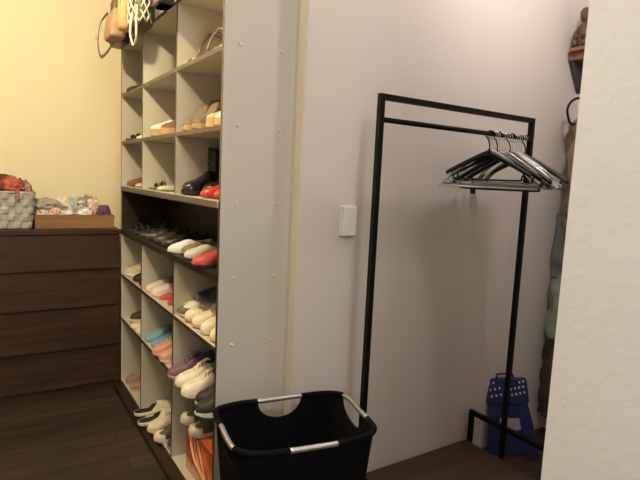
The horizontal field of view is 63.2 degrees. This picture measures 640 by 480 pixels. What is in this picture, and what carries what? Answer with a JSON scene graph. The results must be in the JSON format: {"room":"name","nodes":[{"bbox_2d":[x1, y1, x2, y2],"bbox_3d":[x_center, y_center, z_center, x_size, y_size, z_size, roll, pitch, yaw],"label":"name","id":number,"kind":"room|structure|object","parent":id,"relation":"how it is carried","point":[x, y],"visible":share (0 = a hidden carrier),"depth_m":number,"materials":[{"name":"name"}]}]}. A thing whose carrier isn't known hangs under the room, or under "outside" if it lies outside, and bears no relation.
{"room":"walk-in closet","nodes":[
{"label":"walk-in closet","id":0,"kind":"room"},
{"bbox_2d":[0,0,120,351],"bbox_3d":[-2.240,-0.475,3.389,2.330,2.950,0.120,-2,8,-33],"label":"wall","id":1,"kind":"structure","parent":0,"point":[60,102],"depth_m":3.55,"materials":[{"name":"beige paint"}]},
{"bbox_2d":[0,379,545,479],"bbox_3d":[0.076,1.369,1.602,4.400,0.080,6.050,-2,8,-33],"label":"floor","id":2,"kind":"structure","parent":0,"point":[91,435],"depth_m":2.87,"materials":[{"name":"brown wood"}]},
{"bbox_2d":[0,226,120,406],"bbox_3d":[-2.292,0.476,3.190,1.962,1.103,0.387,-2,8,-33],"label":"dresser","id":3,"kind":"object","parent":2,"relation":"on","point":[60,288],"visible":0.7,"depth_m":3.35,"materials":[{"name":"brown wood"}]},
{"bbox_2d":[0,190,35,228],"bbox_3d":[-2.037,-0.197,3.268,0.435,0.237,0.277,-2,8,-33],"label":"woven basket","id":4,"kind":"object","parent":3,"relation":"on","point":[16,207],"visible":0.98,"depth_m":3.23,"materials":[{"name":"wicker"}]},
{"bbox_2d":[0,174,25,191],"bbox_3d":[-1.984,-0.344,3.277,0.289,0.149,0.224,-2,8,-33],"label":"garment","id":5,"kind":"object","parent":4,"relation":"in","point":[7,182],"visible":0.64,"depth_m":3.22,"materials":[{"name":"fabric"}]},
{"bbox_2d":[22,179,32,191],"bbox_3d":[-1.907,-0.334,3.362,0.096,0.119,0.172,-2,8,-33],"label":"garment","id":6,"kind":"object","parent":4,"relation":"in","point":[28,188],"visible":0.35,"depth_m":3.33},
{"bbox_2d":[33,214,113,228],"bbox_3d":[-1.668,-0.135,3.523,0.476,0.090,0.218,-2,8,-33],"label":"wooden box","id":7,"kind":"object","parent":3,"relation":"on","point":[40,221],"visible":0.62,"depth_m":3.42,"materials":[{"name":"brown wood"}]},
{"bbox_2d":[33,208,47,217],"bbox_3d":[-1.802,-0.184,3.370,0.104,0.100,0.100,-2,8,-33],"label":"garment","id":8,"kind":"object","parent":7,"relation":"in","point":[39,211],"visible":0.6,"depth_m":3.33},
{"bbox_2d":[34,197,67,209],"bbox_3d":[-1.799,-0.238,3.420,0.278,0.086,0.201,-2,8,-33],"label":"garment","id":9,"kind":"object","parent":7,"relation":"in","point":[46,203],"visible":0.52,"depth_m":3.36,"materials":[{"name":"fabric"}]},
{"bbox_2d":[47,206,60,214],"bbox_3d":[-1.736,-0.194,3.396,0.129,0.083,0.085,-2,8,-33],"label":"garment","id":10,"kind":"object","parent":7,"relation":"in","point":[54,211],"visible":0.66,"depth_m":3.37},
{"bbox_2d":[56,196,71,207],"bbox_3d":[-1.731,-0.225,3.482,0.158,0.140,0.147,-2,8,-33],"label":"garment","id":11,"kind":"object","parent":7,"relation":"in","point":[65,201],"visible":0.3,"depth_m":3.45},
{"bbox_2d":[57,207,74,214],"bbox_3d":[-1.676,-0.183,3.432,0.150,0.067,0.083,-2,8,-33],"label":"garment","id":12,"kind":"object","parent":7,"relation":"in","point":[63,211],"visible":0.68,"depth_m":3.41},
{"bbox_2d":[69,196,77,208],"bbox_3d":[-1.676,-0.243,3.526,0.123,0.106,0.133,-2,8,-33],"label":"garment","id":13,"kind":"object","parent":7,"relation":"in","point":[73,201],"visible":0.39,"depth_m":3.49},
{"bbox_2d":[73,206,92,214],"bbox_3d":[-1.593,-0.193,3.486,0.145,0.067,0.084,-2,8,-33],"label":"garment","id":14,"kind":"object","parent":7,"relation":"in","point":[80,210],"visible":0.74,"depth_m":3.46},
{"bbox_2d":[76,194,98,209],"bbox_3d":[-1.590,-0.250,3.550,0.170,0.126,0.161,-2,8,-33],"label":"garment","id":15,"kind":"object","parent":7,"relation":"in","point":[86,200],"visible":0.61,"depth_m":3.50,"materials":[{"name":"fabric"}]},
{"bbox_2d":[91,203,98,214],"bbox_3d":[-1.538,-0.210,3.541,0.072,0.087,0.086,-2,8,-33],"label":"garment","id":16,"kind":"object","parent":7,"relation":"in","point":[94,208],"visible":0.61,"depth_m":3.51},
{"bbox_2d":[98,205,114,217],"bbox_3d":[-1.489,-0.193,3.596,0.133,0.099,0.132,6,8,29],"label":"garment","id":17,"kind":"object","parent":7,"relation":"in","point":[105,208],"visible":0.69,"depth_m":3.56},
{"bbox_2d":[114,0,299,479],"bbox_3d":[-0.743,-0.333,2.820,0.371,2.940,1.760,-2,8,-33],"label":"shoe shelf","id":18,"kind":"object","parent":2,"relation":"on","point":[253,72],"visible":0.84,"depth_m":2.26,"materials":[{"name":"white wood"}]},
{"bbox_2d":[125,371,139,383],"bbox_3d":[-1.224,0.941,3.620,0.250,0.070,0.096,-2,8,-33],"label":"shoe","id":19,"kind":"object","parent":18,"relation":"on","point":[130,379],"visible":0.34,"depth_m":3.55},
{"bbox_2d":[125,261,140,276],"bbox_3d":[-1.189,0.179,3.531,0.250,0.116,0.096,-2,8,-33],"label":"sneaker","id":20,"kind":"object","parent":18,"relation":"on","point":[131,271],"visible":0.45,"depth_m":3.46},
{"bbox_2d":[126,177,141,186],"bbox_3d":[-1.151,-0.386,3.448,0.250,0.070,0.096,-2,8,-33],"label":"loafer","id":21,"kind":"object","parent":18,"relation":"on","point":[133,182],"visible":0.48,"depth_m":3.38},
{"bbox_2d":[129,379,139,390],"bbox_3d":[-1.154,0.957,3.512,0.250,0.070,0.096,-2,8,-33],"label":"shoe","id":22,"kind":"object","parent":18,"relation":"on","point":[135,386],"visible":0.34,"depth_m":3.44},
{"bbox_2d":[130,310,140,321],"bbox_3d":[-1.158,0.483,3.524,0.250,0.116,0.096,-2,8,-33],"label":"shoe","id":23,"kind":"object","parent":18,"relation":"on","point":[135,317],"visible":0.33,"depth_m":3.45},
{"bbox_2d":[130,321,140,328],"bbox_3d":[-1.107,0.535,3.384,0.240,0.050,0.096,-2,8,-33],"label":"shoe","id":24,"kind":"object","parent":18,"relation":"on","point":[135,325],"visible":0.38,"depth_m":3.32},
{"bbox_2d":[133,273,140,281],"bbox_3d":[-1.082,0.227,3.367,0.250,0.070,0.096,-2,8,-33],"label":"shoe","id":25,"kind":"object","parent":18,"relation":"on","point":[137,277],"visible":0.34,"depth_m":3.29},
{"bbox_2d":[127,217,165,231],"bbox_3d":[-1.132,-0.102,3.404,0.240,0.097,0.093,-2,8,-33],"label":"sandal","id":26,"kind":"object","parent":18,"relation":"on","point":[135,228],"visible":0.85,"depth_m":3.40},
{"bbox_2d":[134,400,170,416],"bbox_3d":[-0.997,1.010,3.159,0.250,0.061,0.099,-1,8,-31],"label":"sneaker","id":27,"kind":"object","parent":18,"relation":"on","point":[155,407],"visible":0.72,"depth_m":3.13,"materials":[{"name":"fabric"}]},
{"bbox_2d":[134,219,172,233],"bbox_3d":[-1.054,-0.086,3.301,0.240,0.097,0.093,-2,8,-33],"label":"sandal","id":28,"kind":"object","parent":18,"relation":"on","point":[141,230],"visible":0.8,"depth_m":3.30},
{"bbox_2d":[138,408,169,425],"bbox_3d":[-0.938,1.025,3.050,0.250,0.061,0.099,-2,8,-35],"label":"sneaker","id":29,"kind":"object","parent":18,"relation":"on","point":[145,421],"visible":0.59,"depth_m":3.03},
{"bbox_2d":[144,325,169,341],"bbox_3d":[-0.933,0.550,3.133,0.240,0.096,0.094,-2,8,-33],"label":"shoe","id":30,"kind":"object","parent":18,"relation":"on","point":[150,337],"visible":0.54,"depth_m":3.08,"materials":[{"name":"fabric"}]},
{"bbox_2d":[148,181,165,189],"bbox_3d":[-0.869,-0.321,3.014,0.240,0.068,0.088,-2,8,-33],"label":"sandal","id":31,"kind":"object","parent":18,"relation":"on","point":[162,183],"visible":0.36,"depth_m":2.96},
{"bbox_2d":[145,279,170,291],"bbox_3d":[-0.918,0.266,3.107,0.240,0.067,0.094,-2,8,-33],"label":"shoe","id":32,"kind":"object","parent":18,"relation":"on","point":[151,286],"visible":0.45,"depth_m":3.05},
{"bbox_2d":[147,408,170,433],"bbox_3d":[-0.855,1.012,2.957,0.250,0.116,0.096,-2,8,-33],"label":"sneaker","id":33,"kind":"object","parent":18,"relation":"on","point":[158,423],"visible":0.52,"depth_m":2.90,"materials":[{"name":"fabric"}]},
{"bbox_2d":[139,228,178,237],"bbox_3d":[-0.979,-0.044,3.178,0.240,0.050,0.089,-2,8,-33],"label":"shoe","id":34,"kind":"object","parent":18,"relation":"on","point":[143,234],"visible":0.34,"depth_m":3.11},
{"bbox_2d":[150,119,172,135],"bbox_3d":[-0.837,-0.626,2.932,0.230,0.105,0.096,-2,8,-33],"label":"shoe","id":35,"kind":"object","parent":18,"relation":"on","point":[155,129],"visible":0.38,"depth_m":2.86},
{"bbox_2d":[151,332,171,346],"bbox_3d":[-0.859,0.566,3.027,0.240,0.096,0.096,-2,8,-33],"label":"shoe","id":36,"kind":"object","parent":18,"relation":"on","point":[165,337],"visible":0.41,"depth_m":2.98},
{"bbox_2d":[153,423,170,443],"bbox_3d":[-0.786,1.027,2.860,0.252,0.116,0.096,-2,8,-33],"label":"sneaker","id":37,"kind":"object","parent":18,"relation":"on","point":[162,435],"visible":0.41,"depth_m":2.79,"materials":[{"name":"fabric"}]},
{"bbox_2d":[152,335,171,355],"bbox_3d":[-0.809,0.572,2.904,0.250,0.116,0.094,-2,8,-33],"label":"sneaker","id":38,"kind":"object","parent":18,"relation":"on","point":[159,348],"visible":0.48,"depth_m":2.84,"materials":[{"name":"fabric"}]},
{"bbox_2d":[151,283,172,296],"bbox_3d":[-0.854,0.280,3.007,0.240,0.067,0.094,-2,8,-33],"label":"shoe","id":39,"kind":"object","parent":18,"relation":"on","point":[166,288],"visible":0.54,"depth_m":2.95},
{"bbox_2d":[156,185,173,191],"bbox_3d":[-0.784,-0.293,2.883,0.240,0.050,0.081,-2,8,-33],"label":"shoe","id":40,"kind":"object","parent":18,"relation":"on","point":[168,188],"visible":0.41,"depth_m":2.82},
{"bbox_2d":[159,348,171,363],"bbox_3d":[-0.740,0.587,2.807,0.250,0.116,0.094,-2,8,-33],"label":"sneaker","id":41,"kind":"object","parent":18,"relation":"on","point":[165,356],"visible":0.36,"depth_m":2.73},
{"bbox_2d":[158,293,172,301],"bbox_3d":[-0.780,0.305,2.902,0.240,0.050,0.092,-2,8,-33],"label":"shoe","id":42,"kind":"object","parent":18,"relation":"on","point":[167,297],"visible":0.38,"depth_m":2.83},
{"bbox_2d":[146,228,188,240],"bbox_3d":[-0.893,-0.036,3.054,0.250,0.070,0.094,-2,8,-33],"label":"shoe","id":43,"kind":"object","parent":18,"relation":"on","point":[150,236],"visible":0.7,"depth_m":3.01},
{"bbox_2d":[160,121,174,134],"bbox_3d":[-0.741,-0.607,2.810,0.230,0.105,0.096,0,7,-25],"label":"shoe","id":44,"kind":"object","parent":18,"relation":"on","point":[166,128],"visible":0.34,"depth_m":2.74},
{"bbox_2d":[121,229,216,281],"bbox_3d":[-0.749,0.044,2.875,0.315,0.032,1.714,-2,8,-33],"label":"shelf","id":45,"kind":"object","parent":18,"relation":"on","point":[211,273],"depth_m":2.56,"materials":[{"name":"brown wood"}]},
{"bbox_2d":[153,231,198,243],"bbox_3d":[-0.807,-0.016,2.921,0.250,0.070,0.094,-2,8,-33],"label":"shoe","id":46,"kind":"object","parent":18,"relation":"on","point":[159,239],"visible":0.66,"depth_m":2.87,"materials":[{"name":"leather"}]},
{"bbox_2d":[167,351,200,379],"bbox_3d":[-0.630,0.614,2.600,0.260,0.120,0.099,-2,8,-33],"label":"sneaker","id":47,"kind":"object","parent":18,"relation":"on","point":[192,360],"visible":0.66,"depth_m":2.55,"materials":[{"name":"fabric"}]},
{"bbox_2d":[161,234,207,246],"bbox_3d":[-0.727,0.001,2.807,0.250,0.070,0.094,-2,8,-33],"label":"shoe","id":48,"kind":"object","parent":18,"relation":"on","point":[167,242],"visible":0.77,"depth_m":2.77,"materials":[{"name":"leather"}]},
{"bbox_2d":[177,300,201,316],"bbox_3d":[-0.585,0.313,2.609,0.262,0.120,0.099,-2,8,-33],"label":"sneaker","id":49,"kind":"object","parent":18,"relation":"on","point":[181,310],"visible":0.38,"depth_m":2.54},
{"bbox_2d":[167,239,212,253],"bbox_3d":[-0.653,0.029,2.619,0.230,0.065,0.086,-2,8,-33],"label":"shoe","id":50,"kind":"object","parent":18,"relation":"on","point":[176,247],"visible":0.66,"depth_m":2.56,"materials":[{"name":"leather"}]},
{"bbox_2d":[175,358,210,387],"bbox_3d":[-0.560,0.628,2.501,0.270,0.123,0.105,-1,8,-30],"label":"sneaker","id":51,"kind":"object","parent":18,"relation":"on","point":[182,378],"visible":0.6,"depth_m":2.45,"materials":[{"name":"fabric"}]},
{"bbox_2d":[198,350,214,362],"bbox_3d":[-0.501,0.567,2.582,0.200,0.058,0.089,0,7,-25],"label":"shoe","id":52,"kind":"object","parent":51,"relation":"on","point":[208,354],"visible":0.4,"depth_m":2.53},
{"bbox_2d":[181,367,213,398],"bbox_3d":[-0.507,0.642,2.402,0.270,0.123,0.105,-2,8,-33],"label":"sneaker","id":53,"kind":"object","parent":18,"relation":"on","point":[190,389],"visible":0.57,"depth_m":2.34,"materials":[{"name":"fabric"}]},
{"bbox_2d":[185,425,212,479],"bbox_3d":[-0.448,1.025,2.466,0.293,0.243,0.408,-2,8,-33],"label":"shoe box","id":54,"kind":"object","parent":18,"relation":"on","point":[198,451],"visible":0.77,"depth_m":2.38,"materials":[{"name":"cardboard"}]},
{"bbox_2d":[180,407,201,425],"bbox_3d":[-0.556,0.824,2.559,0.262,0.120,0.094,-2,8,-33],"label":"trainer","id":55,"kind":"object","parent":54,"relation":"on","point":[188,417],"visible":0.34,"depth_m":2.49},
{"bbox_2d":[188,418,212,438],"bbox_3d":[-0.490,0.840,2.448,0.262,0.120,0.099,-2,8,-33],"label":"trainer","id":56,"kind":"object","parent":54,"relation":"on","point":[202,428],"visible":0.48,"depth_m":2.38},
{"bbox_2d":[181,241,216,253],"bbox_3d":[-0.577,0.036,2.586,0.230,0.065,0.079,-2,8,-33],"label":"shoe","id":57,"kind":"object","parent":18,"relation":"on","point":[184,249],"visible":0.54,"depth_m":2.54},
{"bbox_2d":[184,302,215,321],"bbox_3d":[-0.528,0.326,2.522,0.260,0.120,0.101,-2,8,-33],"label":"sneaker","id":58,"kind":"object","parent":18,"relation":"on","point":[192,312],"visible":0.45,"depth_m":2.46,"materials":[{"name":"fabric"}]},
{"bbox_2d":[193,287,215,302],"bbox_3d":[-0.487,0.258,2.504,0.240,0.067,0.094,0,7,-19],"label":"shoe","id":59,"kind":"object","parent":58,"relation":"on","point":[208,295],"visible":0.53,"depth_m":2.45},
{"bbox_2d":[181,148,219,195],"bbox_3d":[-0.556,-0.333,2.527,0.096,0.233,0.265,8,8,37],"label":"boot","id":60,"kind":"object","parent":18,"relation":"on","point":[194,187],"visible":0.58,"depth_m":2.52,"materials":[{"name":"leather"}]},
{"bbox_2d":[184,244,216,258],"bbox_3d":[-0.531,0.052,2.468,0.230,0.065,0.092,-2,8,-33],"label":"shoe","id":61,"kind":"object","parent":18,"relation":"on","point":[191,253],"visible":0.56,"depth_m":2.41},
{"bbox_2d":[182,99,220,130],"bbox_3d":[-0.551,-0.598,2.483,0.092,0.180,0.230,9,9,43],"label":"sandal","id":62,"kind":"object","parent":18,"relation":"on","point":[187,124],"visible":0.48,"depth_m":2.44},
{"bbox_2d":[183,33,221,63],"bbox_3d":[-0.545,-0.897,2.467,0.084,0.178,0.236,7,8,35],"label":"sandal","id":63,"kind":"object","parent":18,"relation":"on","point":[210,34],"visible":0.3,"depth_m":2.45},
{"bbox_2d":[191,303,215,328],"bbox_3d":[-0.471,0.339,2.435,0.260,0.120,0.101,-2,8,-33],"label":"sneaker","id":64,"kind":"object","parent":18,"relation":"on","point":[197,320],"visible":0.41,"depth_m":2.37,"materials":[{"name":"fabric"}]},
{"bbox_2d":[191,250,216,267],"bbox_3d":[-0.433,0.076,2.271,0.260,0.072,0.100,-2,8,-33],"label":"shoe","id":65,"kind":"object","parent":18,"relation":"on","point":[209,259],"visible":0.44,"depth_m":2.20,"materials":[{"name":"leather"}]},
{"bbox_2d":[194,394,213,417],"bbox_3d":[-0.406,0.669,2.219,0.260,0.120,0.094,-2,8,-33],"label":"sneaker","id":66,"kind":"object","parent":18,"relation":"on","point":[204,408],"visible":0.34,"depth_m":2.15,"materials":[{"name":"fabric"}]},
{"bbox_2d":[195,383,213,403],"bbox_3d":[-0.428,0.657,2.317,0.260,0.120,0.096,-2,8,-33],"label":"sneaker","id":67,"kind":"object","parent":18,"relation":"on","point":[208,391],"visible":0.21,"depth_m":2.25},
{"bbox_2d":[192,100,220,129],"bbox_3d":[-0.478,-0.581,2.370,0.092,0.180,0.230,9,9,43],"label":"sandal","id":68,"kind":"object","parent":18,"relation":"on","point":[198,122],"visible":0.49,"depth_m":2.31},
{"bbox_2d":[192,27,222,59],"bbox_3d":[-0.482,-0.882,2.366,0.084,0.178,0.228,8,8,37],"label":"sandal","id":69,"kind":"object","parent":18,"relation":"on","point":[219,28],"visible":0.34,"depth_m":2.35},
{"bbox_2d":[200,316,215,334],"bbox_3d":[-0.412,0.352,2.343,0.260,0.120,0.101,-2,8,-33],"label":"sneaker","id":70,"kind":"object","parent":18,"relation":"on","point":[208,325],"visible":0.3,"depth_m":2.27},
{"bbox_2d":[200,184,218,198],"bbox_3d":[-0.412,-0.216,2.301,0.240,0.067,0.092,-2,8,-33],"label":"shoe","id":71,"kind":"object","parent":18,"relation":"on","point":[207,192],"visible":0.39,"depth_m":2.23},
{"bbox_2d":[202,180,218,189],"bbox_3d":[-0.440,-0.318,2.442,0.092,0.233,0.248,9,9,43],"label":"boot","id":72,"kind":"object","parent":18,"relation":"on","point":[215,183],"visible":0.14,"depth_m":2.37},
{"bbox_2d":[209,327,215,341],"bbox_3d":[-0.350,0.366,2.247,0.260,0.120,0.101,-2,8,-33],"label":"sneaker","id":73,"kind":"object","parent":18,"relation":"on","point":[212,333],"visible":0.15,"depth_m":2.17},
{"bbox_2d":[206,111,220,126],"bbox_3d":[-0.386,-0.523,2.255,0.220,0.098,0.089,-2,8,-33],"label":"sandal","id":74,"kind":"object","parent":18,"relation":"on","point":[210,118],"visible":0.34,"depth_m":2.19},
{"bbox_2d":[213,189,218,198],"bbox_3d":[-0.344,-0.204,2.222,0.240,0.067,0.092,-2,8,-38],"label":"shoe","id":75,"kind":"object","parent":18,"relation":"on","point":[216,193],"visible":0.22,"depth_m":2.15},
{"bbox_2d":[214,112,220,125],"bbox_3d":[-0.329,-0.507,2.150,0.220,0.097,0.089,-2,8,-33],"label":"sandal","id":76,"kind":"object","parent":18,"relation":"on","point":[217,118],"visible":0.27,"depth_m":2.08},
{"bbox_3d":[-0.798,-1.419,2.564,0.051,0.047,0.018,-2,8,-33],"label":"hook","id":77,"kind":"object","parent":18,"relation":"attached to","visible":0},
{"bbox_2d":[127,0,154,46],"bbox_3d":[-0.861,-1.164,2.517,0.127,0.510,0.390,0,7,-24],"label":"net bag","id":78,"kind":"object","parent":77,"relation":"hanging from","point":[140,13],"visible":0.97,"depth_m":2.47,"materials":[{"name":"fabric"}]},
{"bbox_3d":[-0.644,-1.384,2.327,0.051,0.047,0.018,-2,8,-33],"label":"hook","id":79,"kind":"object","parent":18,"relation":"attached to","visible":0},
{"bbox_2d":[152,0,174,10],"bbox_3d":[-0.694,-1.217,2.318,0.077,0.344,0.154,-2,8,-33],"label":"bag","id":80,"kind":"object","parent":79,"relation":"hanging from","point":[164,5],"visible":1,"depth_m":2.31,"materials":[{"name":"leather"}]},
{"bbox_3d":[-1.036,-1.473,2.931,0.051,0.047,0.018,-2,8,-33],"label":"hook","id":81,"kind":"object","parent":18,"relation":"attached to","visible":0},
{"bbox_2d":[104,0,125,43],"bbox_3d":[-1.106,-1.293,2.889,0.148,0.365,0.217,-2,8,-33],"label":"bag","id":82,"kind":"object","parent":81,"relation":"hanging from","point":[112,33],"visible":0.69,"depth_m":2.82,"materials":[{"name":"leather"}]},
{"bbox_3d":[-0.931,-1.449,2.768,0.051,0.047,0.018,-2,8,-33],"label":"hook","id":83,"kind":"object","parent":18,"relation":"attached to","visible":0},
{"bbox_2d":[117,0,128,32],"bbox_3d":[-1.024,-1.279,2.724,0.118,0.343,0.144,4,7,13],"label":"pouch","id":84,"kind":"object","parent":83,"relation":"hanging from","point":[122,4],"visible":0.48,"depth_m":2.71,"materials":[{"name":"fabric"}]},
{"bbox_2d":[213,390,376,479],"bbox_3d":[-0.102,0.957,1.939,0.560,0.619,0.420,0,7,-23],"label":"laundry hamper","id":85,"kind":"object","parent":2,"relation":"on","point":[317,440],"visible":1,"depth_m":1.99,"materials":[{"name":"black plastic"}]},
{"bbox_2d":[358,93,543,479],"bbox_3d":[0.597,0.338,2.353,0.960,1.840,0.486,-2,8,-33],"label":"clothes rack","id":86,"kind":"object","parent":2,"relation":"on","point":[461,460],"visible":0.89,"depth_m":2.53,"materials":[{"name":"metal"}]},
{"bbox_2d":[366,439,535,479],"bbox_3d":[0.558,1.163,2.449,0.913,0.022,0.486,-2,8,-33],"label":"shelf","id":87,"kind":"object","parent":86,"relation":"attached to","point":[461,460],"depth_m":2.60,"materials":[{"name":"wood"}]},
{"bbox_2d":[438,131,537,189],"bbox_3d":[0.783,-0.368,2.388,0.457,0.261,0.016,3,7,7],"label":"hanger","id":88,"kind":"object","parent":86,"relation":"hanging from","point":[451,173],"visible":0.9,"depth_m":2.40,"materials":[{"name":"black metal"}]},
{"bbox_2d":[446,130,530,181],"bbox_3d":[0.769,-0.385,2.366,0.370,0.229,0.048,4,7,13],"label":"hanger","id":89,"kind":"object","parent":86,"relation":"hanging from","point":[488,153],"visible":0.91,"depth_m":2.37,"materials":[{"name":"black plastic"}]},
{"bbox_2d":[443,131,539,187],"bbox_3d":[0.793,-0.373,2.394,0.444,0.252,0.016,4,7,11],"label":"hanger","id":90,"kind":"object","parent":86,"relation":"hanging from","point":[534,181],"visible":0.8,"depth_m":2.40,"materials":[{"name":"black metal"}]},
{"bbox_2d":[447,131,540,184],"bbox_3d":[0.804,-0.381,2.400,0.428,0.236,0.005,4,7,15],"label":"hanger","id":91,"kind":"object","parent":86,"relation":"hanging from","point":[496,131],"visible":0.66,"depth_m":2.40,"materials":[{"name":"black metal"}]},
{"bbox_2d":[451,131,541,184],"bbox_3d":[0.813,-0.381,2.397,0.400,0.239,0.048,5,7,18],"label":"hanger","id":92,"kind":"object","parent":86,"relation":"hanging from","point":[533,173],"visible":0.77,"depth_m":2.40,"materials":[{"name":"black plastic"}]},
{"bbox_2d":[452,132,548,196],"bbox_3d":[0.841,-0.354,2.420,0.430,0.290,0.048,6,7,26],"label":"hanger","id":93,"kind":"object","parent":86,"relation":"hanging from","point":[472,190],"visible":0.65,"depth_m":2.45,"materials":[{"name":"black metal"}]},
{"bbox_2d":[458,133,546,188],"bbox_3d":[0.864,-0.373,2.439,0.433,0.255,0.016,7,8,31],"label":"hanger","id":94,"kind":"object","parent":86,"relation":"hanging from","point":[509,153],"visible":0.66,"depth_m":2.41,"materials":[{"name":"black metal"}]},
{"bbox_2d":[467,133,552,185],"bbox_3d":[0.887,-0.376,2.449,0.400,0.254,0.048,7,8,35],"label":"hanger","id":95,"kind":"object","parent":86,"relation":"hanging from","point":[495,162],"visible":0.6,"depth_m":2.45,"materials":[{"name":"black plastic"}]},
{"bbox_2d":[471,134,553,189],"bbox_3d":[0.911,-0.374,2.470,0.016,0.256,0.424,-3,9,-43],"label":"hanger","id":96,"kind":"object","parent":86,"relation":"hanging from","point":[518,155],"visible":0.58,"depth_m":2.44,"materials":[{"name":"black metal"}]},
{"bbox_2d":[475,134,556,185],"bbox_3d":[0.926,-0.382,2.479,0.418,0.241,0.004,9,9,43],"label":"hanger","id":97,"kind":"object","parent":86,"relation":"hanging from","point":[517,134],"visible":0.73,"depth_m":2.47,"materials":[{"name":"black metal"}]},
{"bbox_2d":[477,134,557,189],"bbox_3d":[0.941,-0.376,2.489,0.016,0.255,0.423,-3,9,-41],"label":"hanger","id":98,"kind":"object","parent":86,"relation":"hanging from","point":[522,155],"visible":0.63,"depth_m":2.46,"materials":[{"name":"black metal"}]},
{"bbox_2d":[484,135,560,189],"bbox_3d":[0.956,-0.376,2.499,0.418,0.256,0.004,9,9,44],"label":"hanger","id":99,"kind":"object","parent":86,"relation":"hanging from","point":[522,135],"visible":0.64,"depth_m":2.47,"materials":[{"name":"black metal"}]},
{"bbox_2d":[477,135,569,184],"bbox_3d":[0.981,-0.382,2.510,0.430,0.249,0.048,8,9,41],"label":"hanger","id":100,"kind":"object","parent":86,"relation":"hanging from","point":[503,166],"visible":0.6,"depth_m":2.46,"materials":[{"name":"black plastic"}]},
{"bbox_2d":[487,135,561,188],"bbox_3d":[0.971,-0.378,2.509,0.016,0.252,0.424,-3,9,-39],"label":"hanger","id":101,"kind":"object","parent":86,"relation":"hanging from","point":[526,155],"visible":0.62,"depth_m":2.43,"materials":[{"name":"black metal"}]},
{"bbox_2d":[486,373,540,456],"bbox_3d":[1.086,0.995,2.939,0.331,0.475,0.102,5,7,19],"label":"step stool","id":102,"kind":"object","parent":2,"relation":"on","point":[519,397],"visible":0.88,"depth_m":2.92,"materials":[{"name":"blue plastic"}]},
{"bbox_2d":[286,0,584,471],"bbox_3d":[0.664,-0.259,2.705,1.860,2.950,0.150,-2,8,-33],"label":"wall","id":103,"kind":"structure","parent":0,"point":[446,255],"depth_m":2.55,"materials":[{"name":"white paint"}]},
{"bbox_2d":[283,0,308,415],"bbox_3d":[-0.096,-0.232,2.166,0.003,2.950,0.063,-2,8,-33],"label":"trim","id":104,"kind":"structure","parent":103,"relation":"attached to","point":[304,4],"depth_m":2.17,"materials":[{"name":"beige"}]},
{"bbox_2d":[338,205,356,235],"bbox_3d":[0.124,-0.083,2.272,0.080,0.136,0.031,-2,8,-33],"label":"switch box","id":105,"kind":"object","parent":103,"relation":"attached to","point":[348,213],"visible":1,"depth_m":2.26,"materials":[{"name":"white plastic"}]},
{"bbox_2d":[542,0,589,427],"bbox_3d":[2.531,-0.050,1.665,0.140,2.950,3.650,-2,8,-33],"label":"wall","id":106,"kind":"structure","parent":0,"point":[576,108],"depth_m":3.08,"materials":[{"name":"white paint"}]},
{"bbox_2d":[568,51,583,93],"bbox_3d":[1.566,-0.946,2.888,0.113,0.215,0.349,-2,8,-33],"label":"wall ledge","id":107,"kind":"object","parent":106,"relation":"attached to","point":[575,59],"visible":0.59,"depth_m":3.00,"materials":[{"name":"red wood"}]},
{"bbox_2d":[569,7,588,52],"bbox_3d":[1.492,-1.184,2.926,0.114,0.240,0.110,-2,8,-33],"label":"wooden figurine","id":108,"kind":"object","parent":107,"relation":"on","point":[579,35],"visible":0.7,"depth_m":2.91,"materials":[{"name":"red wood"}]},
{"bbox_2d":[541,0,639,479],"bbox_3d":[1.142,0.078,0.004,0.120,2.950,2.355,-2,8,-33],"label":"wall","id":109,"kind":"structure","parent":0,"point":[593,423],"depth_m":0.90,"materials":[{"name":"white paint"}]},
{"bbox_3d":[1.547,-0.772,2.956,0.086,0.046,0.024,-2,8,-33],"label":"wall hook","id":110,"kind":"object","parent":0,"visible":0},
{"bbox_2d":[560,97,579,214],"bbox_3d":[1.504,-0.468,2.950,0.265,0.668,0.133,9,9,41],"label":"handbag","id":111,"kind":"object","parent":110,"relation":"hanging from","point":[571,134],"visible":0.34,"depth_m":2.97,"materials":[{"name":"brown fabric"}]},
{"bbox_3d":[1.518,-0.217,3.025,0.086,0.046,0.024,-2,8,-33],"label":"wall hook","id":112,"kind":"object","parent":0,"visible":0},
{"bbox_2d":[550,212,567,277],"bbox_3d":[1.481,0.019,3.032,0.126,0.440,0.273,-2,8,-33],"label":"handbag","id":113,"kind":"object","parent":112,"relation":"hanging from","point":[557,252],"visible":0.27,"depth_m":3.09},
{"bbox_3d":[1.494,0.178,3.079,0.086,0.046,0.024,-2,8,-33],"label":"wall hook","id":114,"kind":"object","parent":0,"visible":0},
{"bbox_2d":[544,273,561,339],"bbox_3d":[1.458,0.394,3.088,0.139,0.400,0.260,-2,8,-33],"label":"handbag","id":115,"kind":"object","parent":114,"relation":"hanging from","point":[555,283],"visible":0.38,"depth_m":3.10,"materials":[{"name":"leather"}]},
{"bbox_3d":[1.477,0.535,3.121,0.086,0.046,0.024,-2,8,-33],"label":"wall hook","id":116,"kind":"object","parent":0,"visible":0},
{"bbox_2d":[537,338,554,417],"bbox_3d":[1.437,0.815,3.142,0.122,0.530,0.264,-2,8,-33],"label":"handbag","id":117,"kind":"object","parent":116,"relation":"hanging from","point":[548,348],"visible":0.24,"depth_m":3.17,"materials":[{"name":"leather"}]},
{"bbox_3d":[-1.177,-1.505,3.147,0.051,0.047,0.018,-2,8,-33],"label":"hook","id":118,"kind":"object","parent":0,"visible":0},
{"bbox_2d":[95,0,129,58],"bbox_3d":[-1.227,-1.289,3.087,0.143,0.432,0.369,-2,8,-33],"label":"leather handbag","id":119,"kind":"object","parent":118,"relation":"hanging from","point":[126,40],"visible":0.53,"depth_m":3.08,"materials":[{"name":"leather"}]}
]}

